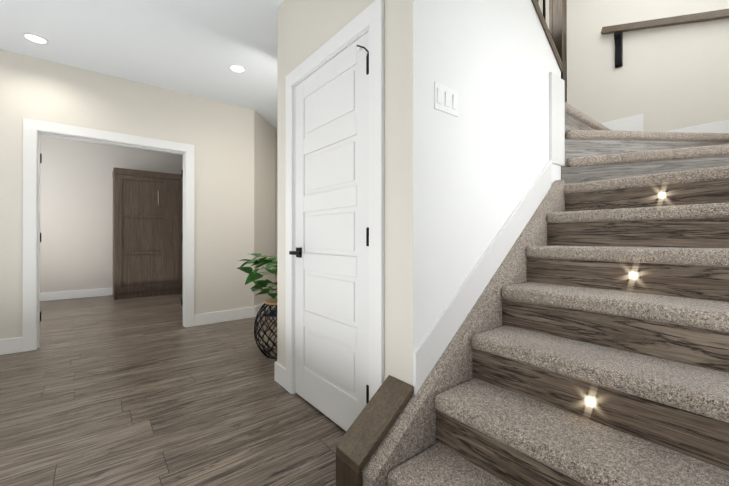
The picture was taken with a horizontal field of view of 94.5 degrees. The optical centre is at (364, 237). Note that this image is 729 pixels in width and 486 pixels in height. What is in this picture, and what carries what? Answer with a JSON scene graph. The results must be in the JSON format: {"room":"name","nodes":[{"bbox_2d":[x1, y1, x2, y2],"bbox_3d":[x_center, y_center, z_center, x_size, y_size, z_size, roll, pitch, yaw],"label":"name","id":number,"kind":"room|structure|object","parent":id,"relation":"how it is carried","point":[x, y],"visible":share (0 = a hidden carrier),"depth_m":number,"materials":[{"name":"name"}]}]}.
{"room":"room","nodes":[
{"label":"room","id":0,"kind":"room"},
{"bbox_2d":[40,136,182,292],"bbox_3d":[-4.727,-0.308,6.060,3.830,2.710,0.140,0,0,-39],"label":"wall","id":1,"kind":"structure","parent":0,"point":[76,213],"depth_m":5.82,"materials":[{"name":"beige paint"}]},
{"bbox_2d":[0,49,274,339],"bbox_3d":[-3.723,-0.313,3.752,5.420,2.710,1.820,0,0,-39],"label":"wall","id":2,"kind":"structure","parent":0,"point":[234,198],"depth_m":3.91,"materials":[{"name":"beige paint"}]},
{"bbox_2d":[22,118,194,351],"bbox_3d":[-2.604,-0.021,3.571,1.423,2.125,0.178,0,0,-39],"label":"door frame","id":3,"kind":"structure","parent":2,"relation":"attached to","point":[33,130],"depth_m":3.17,"materials":[{"name":"white wood"}]},
{"bbox_2d":[0,0,282,154],"bbox_3d":[-0.958,-1.730,2.521,8.200,0.120,11.200,0,0,-39],"label":"ceiling","id":4,"kind":"structure","parent":0,"point":[198,48],"depth_m":2.87,"materials":[{"name":"white paint"}]},
{"bbox_2d":[23,33,47,43],"bbox_3d":[-2.760,-1.665,2.827,0.156,0.009,0.156,0,0,-39],"label":"recessed light","id":5,"kind":"object","parent":4,"relation":"in","point":[34,38],"visible":1,"depth_m":2.82,"materials":[{"name":"white"}]},
{"bbox_2d":[229,64,245,72],"bbox_3d":[-1.256,-1.664,3.328,0.156,0.009,0.156,0,0,-39],"label":"recessed light","id":6,"kind":"object","parent":4,"relation":"in","point":[237,68],"visible":1,"depth_m":3.32,"materials":[{"name":"white"}]},
{"bbox_2d":[0,293,345,485],"bbox_3d":[-0.958,1.069,2.515,8.200,0.060,11.200,0,0,-39],"label":"floor","id":7,"kind":"structure","parent":0,"point":[109,390],"depth_m":2.06,"materials":[{"name":"laminate"}]},
{"bbox_2d":[112,167,175,298],"bbox_3d":[-4.027,-0.050,6.139,0.885,2.196,0.603,0,0,-39],"label":"tall cabinet","id":8,"kind":"object","parent":7,"relation":"on","point":[147,233],"depth_m":5.90,"materials":[{"name":"brown wood"}]},
{"bbox_2d":[176,175,182,293],"bbox_3d":[-3.421,-0.049,6.623,0.885,2.196,0.603,0,0,-39],"label":"tall cabinet","id":9,"kind":"object","parent":7,"relation":"on","point":[179,180],"depth_m":6.25,"materials":[{"name":"brown wood"}]},
{"bbox_2d":[237,253,276,358],"bbox_3d":[-0.695,0.586,3.002,0.785,0.910,0.742,0,0,-39],"label":"potted plant","id":10,"kind":"object","parent":7,"relation":"on","point":[254,275],"visible":0.56,"depth_m":2.91,"materials":[{"name":"green plant"}]},
{"bbox_2d":[336,375,413,485],"bbox_3d":[0.045,0.827,1.363,0.287,0.420,0.153,0,0,-39],"label":"stair newel post","id":11,"kind":"object","parent":7,"relation":"on","point":[359,442],"visible":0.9,"depth_m":1.33,"materials":[{"name":"brown wood"}]},
{"bbox_2d":[361,102,728,485],"bbox_3d":[1.175,0.049,2.200,3.058,1.980,2.342,0,0,-39],"label":"stairs","id":12,"kind":"structure","parent":7,"relation":"on","point":[588,344],"depth_m":1.34,"materials":[{"name":"carpet"}]},
{"bbox_2d":[275,138,276,291],"bbox_3d":[-0.661,-0.307,6.377,2.640,2.710,0.140,0,0,-39],"label":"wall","id":13,"kind":"structure","parent":0,"point":[275,196],"depth_m":5.62,"materials":[{"name":"beige paint"}]},
{"bbox_2d":[276,173,276,291],"bbox_3d":[-1.057,-0.018,5.958,1.060,2.130,0.019,0,0,-39],"label":"door frame","id":14,"kind":"structure","parent":13,"relation":"attached to","point":[276,222],"depth_m":5.63,"materials":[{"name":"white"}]},
{"bbox_2d":[277,0,284,366],"bbox_3d":[0.879,-1.758,3.562,3.750,5.600,0.150,0,0,-39],"label":"wall","id":15,"kind":"structure","parent":0,"point":[281,8],"depth_m":2.40,"materials":[{"name":"beige paint"}]},
{"bbox_2d":[285,0,389,380],"bbox_3d":[-0.157,-1.762,1.967,0.140,5.600,1.050,0,0,-39],"label":"wall","id":16,"kind":"structure","parent":0,"point":[306,29],"depth_m":1.87,"materials":[{"name":"beige paint"}]},
{"bbox_2d":[0,288,285,388],"bbox_3d":[-0.830,0.972,2.355,7.920,0.135,10.510,0,0,-39],"label":"baseboard","id":17,"kind":"structure","parent":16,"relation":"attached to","point":[10,345],"depth_m":4.18,"materials":[{"name":"white wood"}]},
{"bbox_2d":[289,31,368,431],"bbox_3d":[-0.226,0.012,1.916,0.102,2.028,0.794,0,0,-39],"label":"closet door","id":18,"kind":"structure","parent":16,"relation":"in","point":[331,252],"depth_m":1.87,"materials":[{"name":"white wood"}]},
{"bbox_2d":[286,0,383,400],"bbox_3d":[-0.169,-0.031,1.964,0.160,2.138,0.986,0,0,-39],"label":"trim","id":19,"kind":"structure","parent":16,"relation":"attached to","point":[370,18],"depth_m":1.59,"materials":[{"name":"white wood"}]},
{"bbox_2d":[390,0,560,385],"bbox_3d":[0.737,-0.580,1.919,1.480,3.236,0.137,0,0,-39],"label":"wall","id":20,"kind":"structure","parent":0,"point":[462,183],"depth_m":1.58,"materials":[{"name":"white paint"}]},
{"bbox_2d":[434,81,457,116],"bbox_3d":[0.376,-0.628,1.534,0.165,0.119,0.012,0,0,-39],"label":"light switch","id":21,"kind":"object","parent":20,"relation":"attached to","point":[445,99],"visible":1,"depth_m":1.53,"materials":[{"name":"white plastic"}]},
{"bbox_2d":[413,72,564,394],"bbox_3d":[0.748,-0.212,1.916,1.496,1.740,0.157,0,0,-39],"label":"trim","id":22,"kind":"structure","parent":20,"relation":"attached to","point":[429,350],"depth_m":1.76,"materials":[{"name":"white wood"}]},
{"bbox_2d":[531,0,566,101],"bbox_3d":[0.777,-2.045,1.954,1.580,2.204,0.161,0,0,-39],"label":"guardrail","id":23,"kind":"object","parent":20,"relation":"on","point":[556,33],"visible":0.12,"depth_m":2.36,"materials":[{"name":"brown wood"}]},
{"bbox_2d":[539,0,728,131],"bbox_3d":[2.423,-1.759,3.207,0.140,5.600,2.352,0,0,-39],"label":"wall","id":24,"kind":"structure","parent":0,"point":[667,78],"depth_m":2.96,"materials":[{"name":"beige paint"}]},
{"bbox_2d":[601,9,728,67],"bbox_3d":[2.659,-1.646,2.738,0.074,0.694,1.241,0,0,-39],"label":"handrail","id":25,"kind":"object","parent":24,"relation":"attached to","point":[617,30],"depth_m":2.91,"materials":[{"name":"brown wood"}]},
{"bbox_2d":[601,114,728,132],"bbox_3d":[2.381,-0.806,3.133,0.016,0.586,2.292,0,0,-39],"label":"trim","id":26,"kind":"structure","parent":24,"relation":"attached to","point":[633,123],"depth_m":3.01,"materials":[{"name":"white wood"}]}
]}

